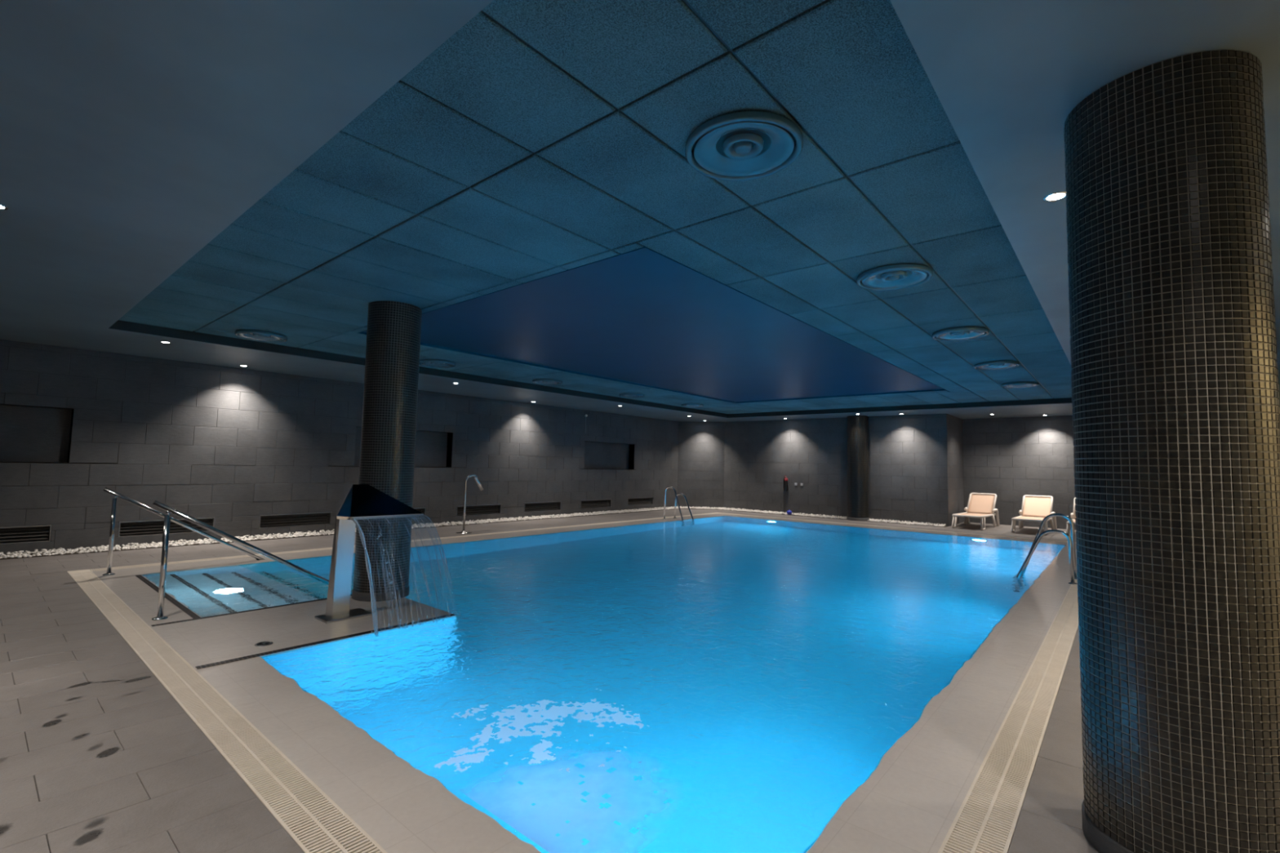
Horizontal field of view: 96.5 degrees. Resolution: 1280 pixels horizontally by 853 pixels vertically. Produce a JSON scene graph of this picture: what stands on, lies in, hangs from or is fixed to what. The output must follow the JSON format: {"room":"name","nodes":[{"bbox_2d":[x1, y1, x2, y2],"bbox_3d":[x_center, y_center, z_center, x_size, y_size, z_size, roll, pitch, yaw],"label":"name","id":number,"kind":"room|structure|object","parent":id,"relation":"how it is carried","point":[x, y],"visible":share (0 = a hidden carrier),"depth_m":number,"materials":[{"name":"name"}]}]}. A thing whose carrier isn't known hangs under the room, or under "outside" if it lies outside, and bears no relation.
{"room":"indoor swimming pool","nodes":[
{"label":"indoor swimming pool","id":0,"kind":"room"},
{"bbox_2d":[0,339,679,555],"bbox_3d":[-4.259,0.744,13.120,0.294,2.940,16.850,-2,-5,40],"label":"wall","id":1,"kind":"structure","parent":0,"point":[234,446],"depth_m":9.87,"materials":[{"name":"grey tile"}]},
{"bbox_2d":[0,524,51,544],"bbox_3d":[-8.756,1.468,7.668,0.174,0.230,1.180,-2,-5,40],"label":"air vent","id":2,"kind":"object","parent":1,"relation":"in","point":[42,533],"visible":0.9,"depth_m":7.92,"materials":[{"name":"black metal"}]},
{"bbox_2d":[118,520,164,537],"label":"air vent","id":3,"kind":"object","parent":1,"relation":"in","point":[137,528],"depth_m":8.86,"materials":[{"name":"black metal"}]},
{"bbox_2d":[169,518,209,533],"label":"air vent","id":4,"kind":"object","parent":1,"relation":"in","point":[175,528],"depth_m":9.24,"materials":[{"name":"black metal"}]},
{"bbox_2d":[195,517,214,527],"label":"air vent","id":5,"kind":"object","parent":1,"relation":"in","point":[210,521],"depth_m":9.50,"materials":[{"name":"black metal"}]},
{"bbox_2d":[259,511,331,528],"bbox_3d":[-6.340,1.711,10.512,0.174,0.230,1.180,-2,-5,40],"label":"air vent","id":6,"kind":"object","parent":1,"relation":"in","point":[271,521],"visible":0.83,"depth_m":10.50,"materials":[{"name":"black metal"}]},
{"bbox_2d":[412,507,425,519],"bbox_3d":[-5.093,1.837,11.980,0.174,0.230,1.180,-2,-5,40],"label":"air vent","id":7,"kind":"object","parent":1,"relation":"in","point":[422,510],"visible":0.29,"depth_m":12.37,"materials":[{"name":"black metal"}]},
{"bbox_2d":[456,504,501,516],"bbox_3d":[-3.827,1.965,13.470,0.174,0.230,1.200,-2,-5,40],"label":"air vent","id":8,"kind":"object","parent":1,"relation":"in","point":[484,509],"visible":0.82,"depth_m":13.49,"materials":[{"name":"black metal"}]},
{"bbox_2d":[524,501,560,512],"bbox_3d":[-2.580,2.090,14.938,0.174,0.230,1.220,-2,-5,40],"label":"air vent","id":9,"kind":"object","parent":1,"relation":"in","point":[539,506],"visible":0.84,"depth_m":14.95,"materials":[{"name":"black metal"}]},
{"bbox_2d":[580,498,611,508],"bbox_3d":[-1.307,2.218,16.436,0.174,0.230,1.240,-2,-5,40],"label":"air vent","id":10,"kind":"object","parent":1,"relation":"in","point":[593,503],"visible":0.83,"depth_m":16.43,"materials":[{"name":"black metal"}]},
{"bbox_2d":[627,497,653,506],"bbox_3d":[-0.034,2.347,17.935,0.174,0.230,1.220,-2,-5,40],"label":"air vent","id":11,"kind":"object","parent":1,"relation":"in","point":[646,500],"visible":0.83,"depth_m":17.96,"materials":[{"name":"black metal"}]},
{"bbox_2d":[0,507,1098,852],"bbox_3d":[1.843,2.207,8.897,15.200,0.312,21.400,-2,-5,40],"label":"floor","id":12,"kind":"structure","parent":0,"point":[97,755],"depth_m":2.85,"materials":[{"name":"grey tile"}]},
{"bbox_2d":[66,569,91,573],"bbox_3d":[-6.744,1.803,6.870,0.196,0.120,0.196,-2,-5,40],"label":"cover","id":13,"kind":"object","parent":12,"relation":"in","point":[80,571],"visible":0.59,"depth_m":6.86,"materials":[{"name":"plastic"}]},
{"bbox_2d":[69,571,386,852],"bbox_3d":[-3.251,1.698,3.912,8.961,0.160,0.196,-2,-5,40],"label":"overflow grating","id":14,"kind":"object","parent":12,"relation":"in","point":[308,815],"visible":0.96,"depth_m":2.80,"materials":[{"name":"plastic"}]},
{"bbox_2d":[89,512,715,571],"bbox_3d":[-2.178,2.283,12.245,0.196,0.160,13.941,-2,-5,40],"label":"overflow grating","id":15,"kind":"object","parent":12,"relation":"in","point":[422,540],"visible":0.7,"depth_m":8.88,"materials":[{"name":"plastic"}]},
{"bbox_2d":[456,474,483,533],"bbox_3d":[-3.401,1.541,11.479,0.300,1.165,0.566,-2,-5,40],"label":"shower","id":16,"kind":"object","parent":12,"relation":"on","point":[476,477],"visible":1,"depth_m":11.37,"materials":[{"name":"silver metal"}]},
{"bbox_2d":[0,506,946,558],"bbox_3d":[-0.898,2.091,10.713,7.898,0.079,17.806,-2,-5,40],"label":"pebbles","id":17,"kind":"object","parent":12,"relation":"on","point":[60,551],"visible":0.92,"depth_m":10.56,"materials":[{"name":"white stone"}]},
{"bbox_2d":[846,415,869,520],"bbox_3d":[6.184,1.177,16.237,0.584,2.940,0.584,-2,-5,40],"label":"column","id":18,"kind":"structure","parent":12,"relation":"on","point":[857,433],"depth_m":16.02,"materials":[{"name":"black tile"}]},
{"bbox_2d":[721,512,1075,542],"bbox_3d":[5.882,2.618,14.663,8.961,0.160,0.196,-2,-5,40],"label":"overflow grating","id":19,"kind":"object","parent":12,"relation":"in","point":[722,513],"visible":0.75,"depth_m":14.07,"materials":[{"name":"plastic"}]},
{"bbox_2d":[951,493,999,530],"bbox_3d":[8.709,2.184,14.841,0.778,0.865,1.725,-2,-5,44],"label":"sun lounger","id":20,"kind":"object","parent":12,"relation":"on","point":[980,505],"visible":1,"depth_m":15.16,"materials":[{"name":"white plastic"}]},
{"bbox_2d":[937,575,1078,852],"bbox_3d":[4.809,2.033,6.331,0.196,0.160,13.941,-2,-5,40],"label":"overflow grating","id":21,"kind":"object","parent":12,"relation":"in","point":[986,820],"visible":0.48,"depth_m":2.87,"materials":[{"name":"plastic"}]},
{"bbox_2d":[1010,494,1057,535],"bbox_3d":[9.679,2.152,14.060,0.778,0.865,1.725,-2,-5,42],"label":"sun lounger","id":22,"kind":"object","parent":12,"relation":"on","point":[1034,508],"visible":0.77,"depth_m":14.45,"materials":[{"name":"white plastic"}]},
{"bbox_2d":[1066,497,1075,534],"bbox_3d":[10.487,2.123,13.376,0.778,0.865,1.725,-2,-5,42],"label":"sun lounger","id":23,"kind":"object","parent":12,"relation":"on","point":[1073,514],"visible":0.16,"depth_m":13.81,"materials":[{"name":"white plastic"}]},
{"bbox_2d":[1063,49,1279,852],"bbox_3d":[2.063,0.144,2.228,0.607,2.940,0.607,-2,-5,37],"label":"column","id":24,"kind":"structure","parent":12,"relation":"on","point":[1175,385],"depth_m":2.02,"materials":[{"name":"black tile"}]},
{"bbox_2d":[92,513,1076,852],"bbox_3d":[1.297,2.823,9.238,8.961,1.506,13.954,-2,-5,40],"label":"pool deck","id":25,"kind":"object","parent":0,"point":[913,798],"visible":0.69,"depth_m":3.13,"materials":[{"name":"tile"}]},
{"bbox_2d":[102,487,265,575],"bbox_3d":[-5.707,1.688,7.386,0.112,1.823,1.922,-2,-5,40],"label":"handrail","id":26,"kind":"object","parent":25,"relation":"on","point":[115,494],"visible":0.91,"depth_m":6.88,"materials":[{"name":"silver metal"}]},
{"bbox_2d":[151,500,328,620],"bbox_3d":[-3.624,1.613,5.623,0.112,1.823,1.922,-2,-5,40],"label":"handrail","id":27,"kind":"object","parent":25,"relation":"on","point":[160,616],"visible":0.77,"depth_m":5.06,"materials":[{"name":"silver metal"}]},
{"bbox_2d":[254,641,272,646],"bbox_3d":[-2.852,1.646,4.333,0.116,0.009,0.116,-2,-5,40],"label":"floor drain","id":28,"kind":"object","parent":25,"relation":"on","point":[262,643],"visible":1,"depth_m":4.33,"materials":[{"name":"grey metal"}]},
{"bbox_2d":[92,571,541,852],"bbox_3d":[-3.061,1.738,4.135,8.961,0.199,0.394,-2,-5,40],"label":"pool edge","id":29,"kind":"object","parent":25,"relation":"attached to","point":[404,809],"depth_m":2.82,"materials":[{"name":"beige stone"}]},
{"bbox_2d":[314,484,422,623],"bbox_3d":[-2.494,1.133,5.289,0.400,1.176,0.790,-2,-5,40],"label":"cascade","id":30,"kind":"object","parent":25,"relation":"on","point":[362,501],"visible":0.96,"depth_m":5.14,"materials":[{"name":"grey metal"}]},
{"bbox_2d":[350,484,422,516],"bbox_3d":[-2.449,0.698,5.361,0.400,0.295,0.680,-2,-5,40],"label":"hood","id":31,"kind":"object","parent":30,"relation":"attached to","point":[366,500],"depth_m":5.31,"materials":[{"name":"black metal"}]},
{"bbox_2d":[351,300,422,601],"bbox_3d":[-2.672,0.240,6.069,0.548,3.056,0.548,-2,-5,40],"label":"column","id":32,"kind":"structure","parent":25,"relation":"on","point":[393,332],"depth_m":5.88,"materials":[{"name":"grey tile"}]},
{"bbox_2d":[96,513,724,574],"bbox_3d":[-1.875,2.293,11.986,0.599,0.199,13.941,-2,-5,40],"label":"pool edge","id":33,"kind":"object","parent":25,"relation":"attached to","point":[249,560],"depth_m":8.69,"materials":[{"name":"beige stone"}]},
{"bbox_2d":[141,515,1065,852],"bbox_3d":[1.317,2.084,9.293,8.921,0.001,13.901,-2,-5,40],"label":"pool water","id":34,"kind":"object","parent":25,"relation":"in","point":[771,667],"visible":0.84,"depth_m":4.33,"materials":[{"name":"blue liquid"}]},
{"bbox_2d":[351,514,460,635],"bbox_3d":[-2.056,1.292,5.075,0.556,0.960,0.830,-2,-5,40],"label":"water","id":35,"kind":"object","parent":34,"relation":"on","point":[373,601],"visible":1,"depth_m":4.88,"materials":[{"name":"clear liquid"}]},
{"bbox_2d":[434,688,649,772],"bbox_3d":[-0.520,1.624,3.070,1.020,0.001,1.190,-2,-5,40],"label":"foam","id":36,"kind":"object","parent":34,"relation":"on","point":[522,720],"visible":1,"depth_m":3.15,"materials":[{"name":"white"}]},
{"bbox_2d":[469,756,643,852],"bbox_3d":[-0.218,1.594,2.521,0.864,0.001,0.800,-2,-5,40],"label":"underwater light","id":37,"kind":"object","parent":34,"relation":"on","point":[557,796],"visible":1,"depth_m":2.38,"materials":[{"name":"blue liquid"}]},
{"bbox_2d":[662,486,693,521],"bbox_3d":[1.027,2.530,15.124,0.715,1.872,0.560,-2,-5,40],"label":"pool ladder","id":38,"kind":"object","parent":25,"relation":"attached to","point":[667,487],"visible":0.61,"depth_m":15.16,"materials":[{"name":"silver metal"}]},
{"bbox_2d":[720,513,1076,545],"bbox_3d":[5.634,2.614,14.371,8.961,0.199,0.569,-2,-5,40],"label":"pool edge","id":39,"kind":"object","parent":25,"relation":"attached to","point":[721,514],"depth_m":13.71,"materials":[{"name":"beige stone"}]},
{"bbox_2d":[805,544,1076,852],"bbox_3d":[4.579,2.062,6.523,0.404,0.199,13.941,-2,-5,40],"label":"pool edge","id":40,"kind":"object","parent":25,"relation":"attached to","point":[912,800],"depth_m":2.93,"materials":[{"name":"beige stone"}]},
{"bbox_2d":[1016,513,1077,584],"bbox_3d":[5.541,2.132,7.799,0.715,1.872,0.560,-2,-5,40],"label":"pool ladder","id":41,"kind":"object","parent":25,"relation":"attached to","point":[1071,540],"visible":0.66,"depth_m":7.76,"materials":[{"name":"silver metal"}]},
{"bbox_2d":[0,0,1279,424],"bbox_3d":[1.959,-1.184,9.022,15.200,0.620,21.500,-2,-5,40],"label":"ceiling","id":42,"kind":"structure","parent":0,"point":[188,175],"depth_m":3.31,"materials":[{"name":"paint"}]},
{"bbox_2d":[0,204,8,209],"bbox_3d":[-3.998,-1.374,3.541,0.116,0.016,0.116,-2,-5,40],"label":"recessed light","id":43,"kind":"object","parent":42,"relation":"in","point":[2,206],"visible":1,"depth_m":3.57,"materials":[{"name":"silver metal"}]},
{"bbox_2d":[235,329,287,342],"bbox_3d":[-5.069,-1.219,7.658,0.588,0.058,0.588,-2,-5,40],"label":"ceiling vent","id":44,"kind":"object","parent":42,"relation":"in","point":[254,335],"visible":1,"depth_m":7.63,"materials":[{"name":"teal metal"}]},
{"bbox_2d":[419,359,455,368],"bbox_3d":[-3.388,-1.056,9.543,0.588,0.058,0.588,-2,-5,40],"label":"ceiling vent","id":45,"kind":"object","parent":42,"relation":"in","point":[427,362],"visible":0.98,"depth_m":9.52,"materials":[{"name":"teal metal"}]},
{"bbox_2d":[532,378,562,385],"bbox_3d":[-1.848,-0.897,11.403,0.588,0.058,0.588,-2,-5,40],"label":"ceiling vent","id":46,"kind":"object","parent":42,"relation":"in","point":[540,381],"visible":1,"depth_m":11.37,"materials":[{"name":"teal metal"}]},
{"bbox_2d":[618,393,644,397],"bbox_3d":[-0.194,-0.731,13.350,0.588,0.058,0.588,-2,-5,40],"label":"ceiling vent","id":47,"kind":"object","parent":42,"relation":"in","point":[623,395],"visible":0.98,"depth_m":13.31,"materials":[{"name":"teal metal"}]},
{"bbox_2d":[681,403,703,407],"bbox_3d":[1.402,-0.570,15.229,0.588,0.058,0.588,-2,-5,40],"label":"ceiling vent","id":48,"kind":"object","parent":42,"relation":"in","point":[686,405],"visible":1,"depth_m":15.15,"materials":[{"name":"teal metal"}]},
{"bbox_2d":[684,111,803,181],"bbox_3d":[0.525,-1.420,2.910,0.588,0.058,0.588,-2,-5,40],"label":"ceiling vent","id":49,"kind":"object","parent":42,"relation":"in","point":[744,145],"visible":1,"depth_m":2.88,"materials":[{"name":"teal metal"}]},
{"bbox_2d":[856,263,933,290],"bbox_3d":[2.134,-1.258,4.804,0.588,0.058,0.588,-2,-5,40],"label":"ceiling vent","id":50,"kind":"object","parent":42,"relation":"in","point":[897,276],"visible":1,"depth_m":4.79,"materials":[{"name":"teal metal"}]},
{"bbox_2d":[932,326,989,341],"bbox_3d":[3.762,-1.093,6.720,0.588,0.058,0.588,-2,-5,40],"label":"ceiling vent","id":51,"kind":"object","parent":42,"relation":"in","point":[962,333],"visible":1,"depth_m":6.70,"materials":[{"name":"teal metal"}]},
{"bbox_2d":[973,360,1019,369],"bbox_3d":[5.383,-0.930,8.629,0.588,0.058,0.588,-2,-5,40],"label":"ceiling vent","id":52,"kind":"object","parent":42,"relation":"in","point":[994,365],"visible":1,"depth_m":8.60,"materials":[{"name":"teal metal"}]},
{"bbox_2d":[1000,382,1039,388],"bbox_3d":[6.979,-0.769,10.508,0.588,0.058,0.588,-2,-5,40],"label":"ceiling vent","id":53,"kind":"object","parent":42,"relation":"in","point":[1014,384],"visible":1,"depth_m":10.48,"materials":[{"name":"white metal"}]},
{"bbox_2d":[1043,191,1066,201],"bbox_3d":[2.284,-1.267,3.139,0.116,0.016,0.116,-2,-5,40],"label":"recessed light","id":54,"kind":"object","parent":42,"relation":"in","point":[1057,196],"visible":0.88,"depth_m":3.14,"materials":[{"name":"silver metal"}]},
{"bbox_2d":[677,421,724,507],"bbox_3d":[2.077,1.310,19.513,1.548,2.940,0.294,1,-4,5],"label":"wall","id":55,"kind":"structure","parent":0,"point":[700,471],"depth_m":19.37,"materials":[{"name":"grey tile"}]},
{"bbox_2d":[723,413,950,526],"bbox_3d":[5.523,1.229,17.219,6.800,2.940,0.294,-2,-5,40],"label":"wall","id":56,"kind":"structure","parent":0,"point":[905,460],"depth_m":16.89,"materials":[{"name":"grey tile"}]},
{"bbox_2d":[783,475,787,491],"bbox_3d":[4.516,1.770,17.724,0.136,0.485,0.170,-2,-5,40],"label":"fire extinguisher","id":57,"kind":"object","parent":56,"relation":"attached to","point":[785,479],"visible":1,"depth_m":17.68,"materials":[{"name":"metal"}]},
{"bbox_2d":[934,413,964,526],"bbox_3d":[8.529,1.193,15.729,0.294,2.940,1.900,-2,-5,40],"label":"wall","id":58,"kind":"structure","parent":0,"point":[954,424],"depth_m":15.57,"materials":[{"name":"grey tile"}]},
{"bbox_2d":[962,415,1279,529],"bbox_3d":[11.916,1.168,14.291,6.740,2.940,0.294,-2,-5,40],"label":"wall","id":59,"kind":"structure","parent":0,"point":[1011,459],"depth_m":15.50,"materials":[{"name":"grey tile"}]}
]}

